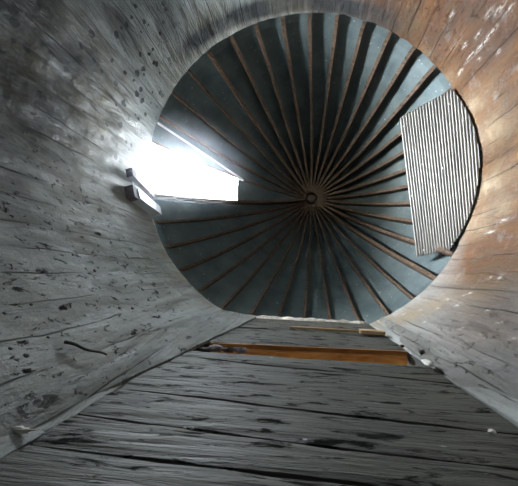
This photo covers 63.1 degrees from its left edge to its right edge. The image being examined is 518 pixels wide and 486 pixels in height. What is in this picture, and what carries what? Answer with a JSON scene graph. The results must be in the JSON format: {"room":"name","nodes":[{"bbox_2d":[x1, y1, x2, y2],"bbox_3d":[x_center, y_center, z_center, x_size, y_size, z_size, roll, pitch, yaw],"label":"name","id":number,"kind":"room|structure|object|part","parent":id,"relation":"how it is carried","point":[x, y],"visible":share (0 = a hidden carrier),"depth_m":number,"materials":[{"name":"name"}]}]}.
{"room":"silo interior","nodes":[
{"label":"silo interior","id":0,"kind":"room"},
{"bbox_2d":[151,143,237,205],"bbox_3d":[-0.806,-0.778,5.623,0.948,1.621,0.722,2,-94,6],"label":"sky","id":1,"kind":"structure","parent":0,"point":[182,165],"depth_m":5.92,"materials":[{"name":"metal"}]},
{"bbox_2d":[0,0,517,459],"bbox_3d":[0.238,-1.130,1.633,3.819,6.115,3.658,2,-94,6],"label":"wall","id":2,"kind":"structure","parent":0,"point":[86,86],"depth_m":3.22,"materials":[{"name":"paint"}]},
{"bbox_2d":[12,426,36,433],"bbox_3d":[-0.638,0.506,1.142,0.094,0.027,0.018,2,-94,6],"label":"tuft","id":3,"kind":"object","parent":2,"relation":"attached to","point":[17,429],"visible":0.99,"depth_m":1.14,"materials":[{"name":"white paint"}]},
{"bbox_2d":[64,340,106,355],"bbox_3d":[-0.740,0.451,1.810,0.146,0.155,0.013,33,-91,7],"label":"stick","id":4,"kind":"object","parent":2,"relation":"attached to","point":[65,341],"visible":1,"depth_m":1.79,"materials":[{"name":"black wood"}]},
{"bbox_2d":[0,310,255,437],"bbox_3d":[-0.493,0.544,1.615,0.375,5.998,0.069,2,-94,6],"label":"wooden plank","id":5,"kind":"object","parent":2,"relation":"attached to","point":[34,413],"depth_m":1.77,"materials":[{"name":"paint"}]},
{"bbox_2d":[125,168,155,199],"bbox_3d":[-1.235,-0.618,4.486,0.078,0.702,0.197,-10,-95,5],"label":"bracket","id":6,"kind":"object","parent":2,"relation":"attached to","point":[131,174],"visible":0.96,"depth_m":4.35,"materials":[{"name":"grey metal"}]},
{"bbox_3d":[-1.239,-0.593,4.522,0.054,0.628,0.158,-8,-95,5],"label":"arm","id":7,"kind":"part","parent":6,"relation":"part of"},
{"bbox_2d":[125,184,161,216],"bbox_3d":[-1.204,-0.435,4.434,0.101,0.726,0.207,-15,-96,4],"label":"bracket","id":8,"kind":"object","parent":2,"relation":"attached to","point":[134,195],"visible":1,"depth_m":4.30,"materials":[{"name":"metal"}]},
{"bbox_3d":[-1.196,-0.417,4.483,0.101,0.625,0.179,-15,-96,4],"label":"plate","id":9,"kind":"part","parent":8,"relation":"part of","materials":[{"name":"paint"}]},
{"bbox_2d":[0,445,351,485],"bbox_3d":[0.086,0.577,0.791,1.440,0.490,0.089,2,-94,6],"label":"board","id":10,"kind":"object","parent":2,"relation":"attached to","point":[29,465],"visible":1,"depth_m":0.97,"materials":[{"name":"grey wood"}]},
{"bbox_2d":[31,415,517,485],"bbox_3d":[0.117,0.603,1.126,1.440,0.297,0.090,2,-94,6],"label":"board","id":11,"kind":"object","parent":2,"relation":"attached to","point":[76,433],"visible":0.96,"depth_m":1.10,"materials":[{"name":"grey wood"}]},
{"bbox_2d":[78,389,517,470],"bbox_3d":[0.140,0.622,1.369,1.440,0.452,0.088,2,-94,6],"label":"board","id":12,"kind":"object","parent":2,"relation":"attached to","point":[335,432],"visible":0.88,"depth_m":1.32,"materials":[{"name":"grey wood"}]},
{"bbox_2d":[487,429,496,434],"bbox_3d":[0.705,0.572,1.277,0.026,0.026,0.018,-12,-95,4],"label":"lump","id":13,"kind":"object","parent":12,"relation":"attached to","point":[490,431],"visible":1,"depth_m":1.27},
{"bbox_2d":[193,328,405,350],"bbox_3d":[0.315,0.765,3.236,1.440,0.893,0.089,2,-94,6],"label":"board","id":14,"kind":"object","parent":2,"relation":"attached to","point":[237,335],"visible":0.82,"depth_m":3.15,"materials":[{"name":"grey wood"}]},
{"bbox_2d":[290,326,385,335],"bbox_3d":[0.657,0.735,3.570,0.789,0.110,0.032,2,-94,6],"label":"batten","id":15,"kind":"object","parent":14,"relation":"attached to","point":[361,331],"visible":1,"depth_m":3.58,"materials":[{"name":"beige wood"}]},
{"bbox_2d":[210,342,407,364],"bbox_3d":[0.334,0.778,2.827,1.316,0.223,0.156,2,-94,6],"label":"lintel","id":16,"kind":"object","parent":2,"relation":"attached to","point":[394,357],"visible":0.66,"depth_m":2.83,"materials":[{"name":"brown wood"}]},
{"bbox_2d":[238,324,383,335],"bbox_3d":[0.369,0.809,3.812,1.440,0.345,0.090,2,-94,6],"label":"board","id":17,"kind":"object","parent":2,"relation":"attached to","point":[251,326],"visible":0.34,"depth_m":3.71,"materials":[{"name":"grey wood"}]},
{"bbox_2d":[245,315,376,329],"bbox_3d":[0.408,0.828,4.224,1.440,0.632,0.115,2,-94,6],"label":"board","id":18,"kind":"object","parent":2,"relation":"attached to","point":[259,320],"visible":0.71,"depth_m":4.27,"materials":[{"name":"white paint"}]},
{"bbox_2d":[180,351,451,383],"bbox_3d":[0.225,0.690,2.275,1.440,0.383,0.091,2,-94,6],"label":"board","id":19,"kind":"object","parent":2,"relation":"attached to","point":[422,373],"visible":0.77,"depth_m":2.26,"materials":[{"name":"grey wood"}]},
{"bbox_2d":[199,347,210,351],"bbox_3d":[-0.321,0.637,2.515,0.078,0.054,0.029,2,-94,6],"label":"clod","id":20,"kind":"object","parent":19,"relation":"on","point":[206,349],"visible":0.93,"depth_m":2.50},
{"bbox_2d":[209,344,223,350],"bbox_3d":[-0.264,0.645,2.599,0.108,0.075,0.040,2,-94,6],"label":"clod","id":21,"kind":"object","parent":19,"relation":"on","point":[215,347],"visible":0.86,"depth_m":2.58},
{"bbox_2d":[221,347,234,352],"bbox_3d":[-0.188,0.646,2.550,0.086,0.063,0.032,2,-94,6],"label":"clod","id":22,"kind":"object","parent":19,"relation":"on","point":[227,349],"visible":1,"depth_m":2.53,"materials":[{"name":"soil"}]},
{"bbox_2d":[233,347,248,353],"bbox_3d":[-0.119,0.650,2.569,0.115,0.069,0.042,2,-94,6],"label":"clod","id":23,"kind":"object","parent":19,"relation":"on","point":[239,350],"visible":0.93,"depth_m":2.55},
{"bbox_2d":[421,359,434,366],"bbox_3d":[0.925,0.656,2.304,0.053,0.171,0.027,2,-94,6],"label":"chip","id":24,"kind":"object","parent":19,"relation":"attached to","point":[426,362],"visible":1,"depth_m":2.28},
{"bbox_2d":[121,356,517,434],"bbox_3d":[0.185,0.658,1.852,1.440,0.852,0.091,2,-94,6],"label":"board","id":25,"kind":"object","parent":2,"relation":"attached to","point":[406,401],"visible":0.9,"depth_m":1.72,"materials":[{"name":"grey wood"}]},
{"bbox_2d":[400,89,479,256],"bbox_3d":[2.000,-0.758,4.614,0.616,0.519,1.755,-5,-95,5],"label":"sheet","id":26,"kind":"object","parent":2,"relation":"attached to","point":[441,148],"visible":1,"depth_m":4.62,"materials":[{"name":"grey metal"}]},
{"bbox_2d":[379,317,517,427],"bbox_3d":[0.951,0.608,1.475,0.170,5.998,0.062,-22,-96,3],"label":"trim","id":27,"kind":"structure","parent":2,"relation":"attached to","point":[463,371],"depth_m":2.17,"materials":[{"name":"paint"}]},
{"bbox_2d":[151,13,472,323],"bbox_3d":[0.619,-0.743,5.606,3.900,1.992,3.923,2,-94,6],"label":"ceiling","id":28,"kind":"structure","parent":0,"point":[367,309],"depth_m":5.43,"materials":[{"name":"metal"}]},
{"bbox_2d":[152,140,305,198],"bbox_3d":[-0.253,-0.929,5.703,1.826,1.899,0.031,11,-93,6],"label":"rafter","id":29,"kind":"object","parent":28,"relation":"attached to","point":[153,142],"visible":0.99,"depth_m":5.68,"materials":[{"name":"wood"}]},
{"bbox_2d":[157,122,243,180],"bbox_3d":[-0.703,-1.149,5.473,0.962,1.233,0.022,26,-92,7],"label":"metal strip","id":30,"kind":"object","parent":29,"relation":"attached to","point":[158,123],"visible":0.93,"depth_m":5.37,"materials":[{"name":"white metal"}]},
{"bbox_2d":[153,193,305,204],"bbox_3d":[-0.263,-0.596,5.679,1.825,1.899,0.046,-8,-95,5],"label":"rafter","id":31,"kind":"object","parent":28,"relation":"attached to","point":[159,196],"visible":0.94,"depth_m":5.68,"materials":[{"name":"wood"}]},
{"bbox_2d":[154,201,305,223],"bbox_3d":[-0.225,-0.436,5.663,1.820,1.899,0.036,-17,-96,4],"label":"rafter","id":32,"kind":"object","parent":28,"relation":"attached to","point":[298,203],"visible":0.99,"depth_m":5.65,"materials":[{"name":"wood"}]},
{"bbox_2d":[160,115,305,196],"bbox_3d":[-0.205,-1.088,5.711,1.821,1.899,0.035,20,-92,7],"label":"rafter","id":33,"kind":"object","parent":28,"relation":"attached to","point":[164,119],"visible":0.99,"depth_m":5.70,"materials":[{"name":"wood"}]},
{"bbox_2d":[165,202,305,248],"bbox_3d":[-0.159,-0.284,5.645,1.812,1.899,0.040,-27,-96,3],"label":"rafter","id":34,"kind":"object","parent":28,"relation":"attached to","point":[175,245],"visible":0.98,"depth_m":5.62,"materials":[{"name":"brown wood"}]},
{"bbox_2d":[172,91,306,196],"bbox_3d":[-0.130,-1.236,5.715,1.814,1.899,0.039,30,-91,7],"label":"rafter","id":35,"kind":"object","parent":28,"relation":"attached to","point":[179,98],"visible":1,"depth_m":5.71,"materials":[{"name":"brown wood"}]},
{"bbox_2d":[179,202,306,270],"bbox_3d":[-0.067,-0.147,5.626,1.801,1.899,0.044,-36,-97,2],"label":"rafter","id":36,"kind":"object","parent":28,"relation":"attached to","point":[195,264],"visible":0.99,"depth_m":5.62,"materials":[{"name":"wood"}]},
{"bbox_2d":[188,69,306,195],"bbox_3d":[-0.030,-1.369,5.716,1.803,1.899,0.043,39,-90,7],"label":"rafter","id":37,"kind":"object","parent":28,"relation":"attached to","point":[193,76],"visible":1,"depth_m":5.69,"materials":[{"name":"brown wood"}]},
{"bbox_2d":[198,203,307,291],"bbox_3d":[0.047,-0.028,5.606,0.048,1.899,1.787,45,-89,7],"label":"rafter","id":38,"kind":"object","parent":28,"relation":"attached to","point":[229,270],"visible":0.99,"depth_m":5.59,"materials":[{"name":"brown wood"}]},
{"bbox_2d":[207,50,307,195],"bbox_3d":[0.091,-1.482,5.713,0.060,1.899,1.790,-41,-97,1],"label":"rafter","id":39,"kind":"object","parent":28,"relation":"attached to","point":[212,58],"visible":1,"depth_m":5.64,"materials":[{"name":"brown wood"}]},
{"bbox_2d":[220,204,308,308],"bbox_3d":[0.180,0.069,5.586,0.050,1.899,1.770,35,-91,7],"label":"rafter","id":40,"kind":"object","parent":28,"relation":"attached to","point":[255,272],"visible":0.99,"depth_m":5.55,"materials":[{"name":"brown wood"}]},
{"bbox_2d":[229,35,308,194],"bbox_3d":[0.230,-1.573,5.707,0.064,1.899,1.774,-32,-97,2],"label":"rafter","id":41,"kind":"object","parent":28,"relation":"attached to","point":[231,37],"visible":0.99,"depth_m":5.60,"materials":[{"name":"brown wood"}]},
{"bbox_2d":[249,205,308,314],"bbox_3d":[0.328,0.140,5.567,0.053,1.899,1.752,25,-92,7],"label":"rafter","id":42,"kind":"object","parent":28,"relation":"attached to","point":[306,211],"visible":0.93,"depth_m":5.61,"materials":[{"name":"wood"}]},
{"bbox_2d":[254,24,309,194],"bbox_3d":[0.382,-1.637,5.698,0.066,1.899,1.756,-22,-96,3],"label":"rafter","id":43,"kind":"object","parent":28,"relation":"attached to","point":[256,27],"visible":0.99,"depth_m":5.57,"materials":[{"name":"brown wood"}]},
{"bbox_2d":[277,205,310,316],"bbox_3d":[0.486,0.185,5.548,0.054,1.899,1.732,15,-93,6],"label":"rafter","id":44,"kind":"object","parent":28,"relation":"attached to","point":[301,241],"visible":0.87,"depth_m":5.66,"materials":[{"name":"wood"}]},
{"bbox_2d":[280,16,310,193],"bbox_3d":[0.543,-1.675,5.686,0.068,1.899,1.737,-12,-95,4],"label":"rafter","id":45,"kind":"object","parent":28,"relation":"attached to","point":[282,17],"visible":0.98,"depth_m":5.55,"materials":[{"name":"brown wood"}]},
{"bbox_2d":[303,205,311,317],"bbox_3d":[0.650,0.201,5.532,0.055,1.899,1.712,5,-94,6],"label":"rafter","id":46,"kind":"object","parent":28,"relation":"attached to","point":[308,262],"visible":0.86,"depth_m":5.67,"materials":[{"name":"brown wood"}]},
{"bbox_2d":[308,13,312,193],"bbox_3d":[0.707,-1.683,5.671,0.069,1.899,1.717,-3,-95,5],"label":"rafter","id":47,"kind":"object","parent":28,"relation":"attached to","point":[309,14],"visible":0.99,"depth_m":5.56,"materials":[{"name":"brown wood"}]},
{"bbox_2d":[307,195,313,202],"bbox_3d":[0.791,-0.674,6.448,0.108,0.050,0.108,2,-94,6],"label":"hub","id":48,"kind":"object","parent":28,"relation":"attached to","point":[310,198],"visible":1,"depth_m":6.42,"materials":[{"name":"brown wood"}]},
{"bbox_2d":[312,205,330,319],"bbox_3d":[0.813,0.189,5.518,0.055,1.899,1.693,-5,-95,5],"label":"rafter","id":49,"kind":"object","parent":28,"relation":"attached to","point":[324,284],"visible":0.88,"depth_m":5.60,"materials":[{"name":"wood"}]},
{"bbox_2d":[312,15,338,193],"bbox_3d":[0.869,-1.663,5.654,0.069,1.899,1.698,8,-94,6],"label":"rafter","id":50,"kind":"object","parent":28,"relation":"attached to","point":[336,22],"visible":0.99,"depth_m":5.52,"materials":[{"name":"brown wood"}]},
{"bbox_2d":[313,204,359,320],"bbox_3d":[0.972,0.148,5.506,0.054,1.899,1.675,-15,-96,4],"label":"rafter","id":51,"kind":"object","parent":28,"relation":"attached to","point":[330,251],"visible":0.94,"depth_m":5.50,"materials":[{"name":"brown wood"}]},
{"bbox_2d":[313,21,365,194],"bbox_3d":[1.026,-1.615,5.636,0.068,1.899,1.681,18,-93,6],"label":"rafter","id":52,"kind":"object","parent":28,"relation":"attached to","point":[363,26],"visible":0.98,"depth_m":5.50,"materials":[{"name":"brown wood"}]},
{"bbox_2d":[314,204,388,314],"bbox_3d":[1.122,0.081,5.497,0.052,1.899,1.658,-25,-96,3],"label":"rafter","id":53,"kind":"object","parent":28,"relation":"attached to","point":[384,310],"visible":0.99,"depth_m":5.41,"materials":[{"name":"brown wood"}]},
{"bbox_2d":[314,31,391,194],"bbox_3d":[1.170,-1.540,5.617,0.066,1.899,1.664,28,-91,7],"label":"rafter","id":54,"kind":"object","parent":28,"relation":"attached to","point":[388,37],"visible":0.97,"depth_m":5.50,"materials":[{"name":"brown wood"}]},
{"bbox_2d":[317,150,403,195],"bbox_3d":[1.561,-1.037,5.542,1.617,1.899,0.050,-20,-96,4],"label":"rafter","id":55,"kind":"object","parent":28,"relation":"attached to","point":[396,157],"visible":0.61,"depth_m":5.92,"materials":[{"name":"brown wood"}]},
{"bbox_2d":[317,168,405,197],"bbox_3d":[1.597,-0.879,5.526,1.612,1.899,0.046,-10,-95,5],"label":"rafter","id":56,"kind":"object","parent":28,"relation":"attached to","point":[402,171],"visible":0.57,"depth_m":5.93,"materials":[{"name":"brown wood"}]},
{"bbox_2d":[317,184,407,199],"bbox_3d":[1.606,-0.722,5.513,1.609,1.899,0.044,2,-94,5],"label":"rafter","id":57,"kind":"object","parent":28,"relation":"attached to","point":[404,187],"visible":0.57,"depth_m":5.92,"materials":[{"name":"brown wood"}]},
{"bbox_2d":[317,199,410,206],"bbox_3d":[1.587,-0.559,5.502,1.611,1.899,0.046,12,-93,6],"label":"rafter","id":58,"kind":"object","parent":28,"relation":"attached to","point":[338,202],"visible":0.62,"depth_m":5.88,"materials":[{"name":"brown wood"}]},
{"bbox_2d":[315,204,413,298],"bbox_3d":[1.257,-0.011,5.491,0.049,1.899,1.643,-35,-97,2],"label":"rafter","id":59,"kind":"object","parent":28,"relation":"attached to","point":[381,271],"visible":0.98,"depth_m":5.43,"materials":[{"name":"brown wood"}]},
{"bbox_2d":[315,46,415,195],"bbox_3d":[1.300,-1.442,5.597,0.063,1.899,1.650,38,-90,7],"label":"rafter","id":60,"kind":"object","parent":28,"relation":"attached to","point":[409,55],"visible":0.97,"depth_m":5.46,"materials":[{"name":"brown wood"}]},
{"bbox_2d":[315,202,435,279],"bbox_3d":[1.373,-0.125,5.489,1.634,1.899,0.059,44,-89,7],"label":"rafter","id":61,"kind":"object","parent":28,"relation":"attached to","point":[388,252],"visible":0.99,"depth_m":5.34,"materials":[{"name":"brown wood"}]},
{"bbox_2d":[316,65,435,193],"bbox_3d":[1.410,-1.323,5.578,1.636,1.899,0.060,-41,-97,1],"label":"rafter","id":62,"kind":"object","parent":28,"relation":"attached to","point":[423,80],"visible":0.97,"depth_m":5.43,"materials":[{"name":"brown wood"}]},
{"bbox_2d":[316,87,452,196],"bbox_3d":[1.498,-1.187,5.559,1.625,1.899,0.055,-31,-96,2],"label":"rafter","id":63,"kind":"object","parent":28,"relation":"attached to","point":[397,136],"visible":0.66,"depth_m":5.88,"materials":[{"name":"brown wood"}]},
{"bbox_2d":[316,201,453,256],"bbox_3d":[1.469,-0.257,5.490,1.624,1.899,0.054,34,-91,7],"label":"rafter","id":64,"kind":"object","parent":28,"relation":"attached to","point":[442,251],"visible":0.84,"depth_m":5.55,"materials":[{"name":"wood"}]},
{"bbox_2d":[317,200,465,230],"bbox_3d":[1.541,-0.403,5.495,1.616,1.899,0.050,23,-92,7],"label":"rafter","id":65,"kind":"object","parent":28,"relation":"attached to","point":[358,212],"visible":0.66,"depth_m":5.79,"materials":[{"name":"brown wood"}]}
]}

